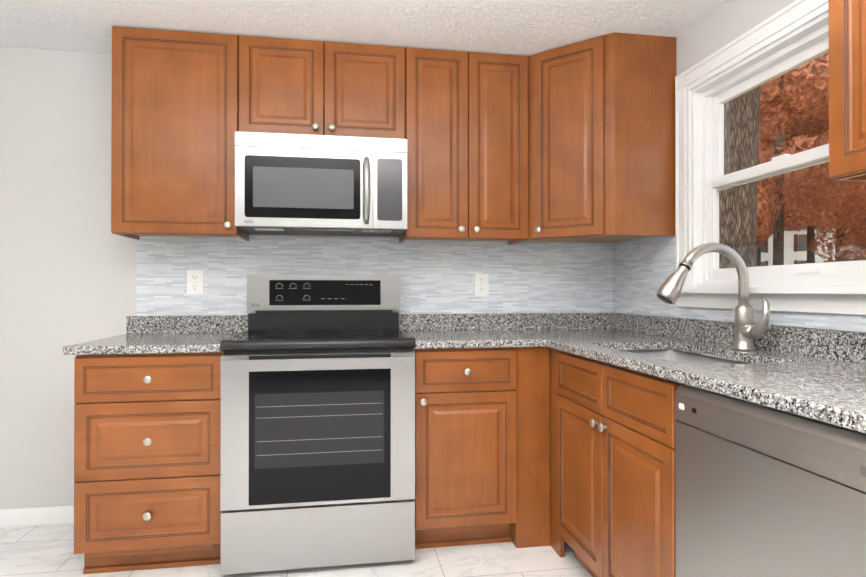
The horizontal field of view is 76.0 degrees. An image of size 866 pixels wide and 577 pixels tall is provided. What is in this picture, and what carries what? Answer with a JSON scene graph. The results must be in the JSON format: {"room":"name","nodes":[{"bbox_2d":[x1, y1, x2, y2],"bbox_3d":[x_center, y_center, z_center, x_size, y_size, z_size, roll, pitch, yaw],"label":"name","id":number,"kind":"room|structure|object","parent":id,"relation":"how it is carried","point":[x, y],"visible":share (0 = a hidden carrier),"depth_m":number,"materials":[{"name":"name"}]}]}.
{"room":"kitchen","nodes":[
{"label":"kitchen","id":0,"kind":"room"},
{"bbox_2d":[0,46,550,508],"bbox_3d":[-1.006,-0.011,2.868,4.318,2.286,0.114,0,0,-9],"label":"wall","id":1,"kind":"structure","parent":0,"point":[68,260],"depth_m":2.67,"materials":[{"name":"grey paint"}]},
{"bbox_2d":[111,26,248,240],"bbox_3d":[-1.168,-0.697,2.607,0.532,0.913,0.351,0,0,-9],"label":"upper cabinet","id":2,"kind":"object","parent":1,"relation":"attached to","point":[175,110],"visible":0.9,"depth_m":2.46,"materials":[{"name":"brown wood"}]},
{"bbox_2d":[239,35,404,138],"bbox_3d":[-0.529,-0.925,2.713,0.760,0.456,0.351,0,0,-9],"label":"upper cabinet","id":3,"kind":"object","parent":1,"relation":"attached to","point":[296,86],"visible":0.77,"depth_m":2.56,"materials":[{"name":"brown wood"}]},
{"bbox_2d":[235,131,406,236],"bbox_3d":[-0.520,-0.479,2.654,0.757,0.412,0.465,0,0,-9],"label":"over-the-range microwave","id":4,"kind":"object","parent":3,"relation":"attached to","point":[306,184],"visible":1,"depth_m":2.48,"materials":[{"name":"grey metal"}]},
{"bbox_2d":[136,236,611,315],"bbox_3d":[-0.231,-0.064,2.932,2.490,0.396,0.007,0,0,-9],"label":"backsplash","id":5,"kind":"structure","parent":1,"relation":"attached to","point":[437,276],"depth_m":2.94,"materials":[{"name":"tile"}]},
{"bbox_2d":[187,270,202,293],"bbox_3d":[-1.187,-0.031,2.767,0.076,0.119,0.007,0,0,-9],"label":"electrical outlet","id":6,"kind":"object","parent":5,"relation":"attached to","point":[194,281],"visible":1,"depth_m":2.77,"materials":[{"name":"white plastic"}]},
{"bbox_2d":[475,274,488,295],"bbox_3d":[0.264,-0.020,3.005,0.076,0.119,0.007,0,0,-9],"label":"electrical outlet","id":7,"kind":"object","parent":5,"relation":"attached to","point":[481,284],"visible":1,"depth_m":3.00,"materials":[{"name":"white plastic"}]},
{"bbox_2d":[399,47,527,244],"bbox_3d":[0.148,-0.696,2.823,0.608,0.913,0.351,0,0,-9],"label":"upper cabinet","id":8,"kind":"object","parent":1,"relation":"attached to","point":[466,125],"visible":0.94,"depth_m":2.68,"materials":[{"name":"brown wood"}]},
{"bbox_2d":[511,32,675,244],"bbox_3d":[0.769,-0.696,2.795,0.607,0.913,0.607,0,0,-9],"label":"upper cabinet","id":9,"kind":"object","parent":1,"relation":"attached to","point":[601,139],"visible":0.85,"depth_m":2.54,"materials":[{"name":"brown wood"}]},
{"bbox_2d":[0,493,591,576],"bbox_3d":[-0.554,1.144,0.111,4.318,0.051,5.690,0,0,-9],"label":"floor","id":10,"kind":"structure","parent":0,"point":[38,551],"depth_m":2.27,"materials":[{"name":"tile"}]},
{"bbox_2d":[74,352,222,573],"bbox_3d":[-1.151,0.692,2.449,0.542,0.876,0.656,0,0,-9],"label":"base cabinet","id":11,"kind":"object","parent":10,"relation":"on","point":[147,446],"visible":0.92,"depth_m":2.16,"materials":[{"name":"brown wood"}]},
{"bbox_2d":[63,315,247,354],"bbox_3d":[-1.164,0.193,2.453,0.574,0.119,0.646,0,0,-9],"label":"countertop","id":12,"kind":"structure","parent":11,"relation":"on","point":[192,333],"depth_m":2.56,"materials":[{"name":"grey stone"}]},
{"bbox_2d":[220,274,415,574],"bbox_3d":[-0.494,0.530,2.494,0.758,1.201,0.721,0,0,-9],"label":"electric range","id":13,"kind":"object","parent":10,"relation":"on","point":[317,468],"visible":0.98,"depth_m":2.20,"materials":[{"name":"silver metal"}]},
{"bbox_2d":[414,347,549,548],"bbox_3d":[0.172,0.693,2.666,0.603,0.876,0.656,0,0,-9],"label":"base cabinet","id":14,"kind":"object","parent":10,"relation":"on","point":[482,445],"visible":0.75,"depth_m":2.38,"materials":[{"name":"brown wood"}]},
{"bbox_2d":[399,313,538,348],"bbox_3d":[0.144,0.194,2.668,0.553,0.119,0.646,0,0,-9],"label":"countertop","id":15,"kind":"structure","parent":14,"relation":"on","point":[492,330],"depth_m":2.93,"materials":[{"name":"grey stone"}]},
{"bbox_2d":[551,348,684,576],"bbox_3d":[0.870,0.690,2.015,0.656,0.876,0.949,0,0,-9],"label":"base cabinet","id":16,"kind":"object","parent":10,"relation":"on","point":[613,498],"visible":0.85,"depth_m":1.85,"materials":[{"name":"brown wood"}]},
{"bbox_2d":[539,313,865,432],"bbox_3d":[0.914,0.189,1.739,0.664,0.119,2.729,0,0,-9],"label":"countertop","id":17,"kind":"structure","parent":16,"relation":"on","point":[816,374],"depth_m":1.71,"materials":[{"name":"grey stone"}]},
{"bbox_2d":[622,349,750,364],"bbox_3d":[0.857,0.359,1.933,0.427,0.217,0.734,0,0,-9],"label":"undermount sink","id":18,"kind":"object","parent":17,"relation":"in","point":[688,358],"visible":0.02,"depth_m":2.23,"materials":[{"name":"silver metal"}]},
{"bbox_2d":[656,243,769,350],"bbox_3d":[0.974,0.027,1.917,0.371,0.381,0.164,0,0,-9],"label":"pull-down faucet","id":19,"kind":"object","parent":17,"relation":"on","point":[747,331],"visible":1,"depth_m":1.95,"materials":[{"name":"silver metal"}]},
{"bbox_2d":[675,384,865,576],"bbox_3d":[0.998,0.681,1.243,0.605,0.856,0.602,0,0,-9],"label":"dishwasher","id":20,"kind":"object","parent":10,"relation":"on","point":[763,491],"visible":0.98,"depth_m":1.18,"materials":[{"name":"grey metal"}]},
{"bbox_2d":[0,0,724,55],"bbox_3d":[-0.554,-1.193,0.123,4.318,0.051,5.690,0,0,-9],"label":"ceiling","id":21,"kind":"structure","parent":0,"point":[521,27],"depth_m":2.39,"materials":[{"name":"white paint"}]},
{"bbox_2d":[624,0,865,332],"bbox_3d":[1.520,-0.023,0.457,0.114,2.286,5.461,0,0,-9],"label":"wall","id":22,"kind":"structure","parent":0,"point":[722,24],"depth_m":2.25,"materials":[{"name":"grey paint"}]},
{"bbox_2d":[612,236,865,331],"bbox_3d":[1.222,-0.069,1.888,0.007,0.396,2.538,0,0,-9],"label":"backsplash","id":23,"kind":"structure","parent":22,"relation":"attached to","point":[632,276],"depth_m":2.69,"materials":[{"name":"tile"}]},
{"bbox_2d":[675,0,865,314],"bbox_3d":[1.235,-0.444,2.015,0.168,1.046,1.095,0,0,-9],"label":"double-hung window","id":24,"kind":"structure","parent":22,"relation":"in","point":[791,36],"depth_m":2.14,"materials":[{"name":"white wood"}]},
{"bbox_2d":[829,0,865,180],"bbox_3d":[1.187,-0.717,1.029,0.351,0.890,0.760,0,0,-9],"label":"upper cabinet","id":25,"kind":"object","parent":22,"relation":"attached to","point":[847,90],"visible":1,"depth_m":1.33,"materials":[{"name":"brown wood"}]},
{"label":"outside","id":26,"kind":"structure","parent":0,"visible":0},
{"bbox_2d":[719,53,865,268],"bbox_3d":[48.990,-15.300,32.969,104.026,33.982,170.180,0,0,-9],"label":"trees","id":27,"kind":"object","parent":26,"point":[814,221],"depth_m":11.93,"materials":[{"name":"red plant"}]},
{"bbox_3d":[-2.628,-0.026,-0.224,0.114,2.286,5.461,0,0,-9],"label":"wall","id":28,"kind":"structure","parent":0,"visible":0},
{"bbox_2d":[0,505,73,527],"bbox_3d":[-2.227,1.088,2.593,1.528,0.086,0.017,0,0,-9],"label":"baseboard","id":29,"kind":"structure","parent":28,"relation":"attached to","point":[34,516],"depth_m":2.63,"materials":[{"name":"white wood"}]}
]}

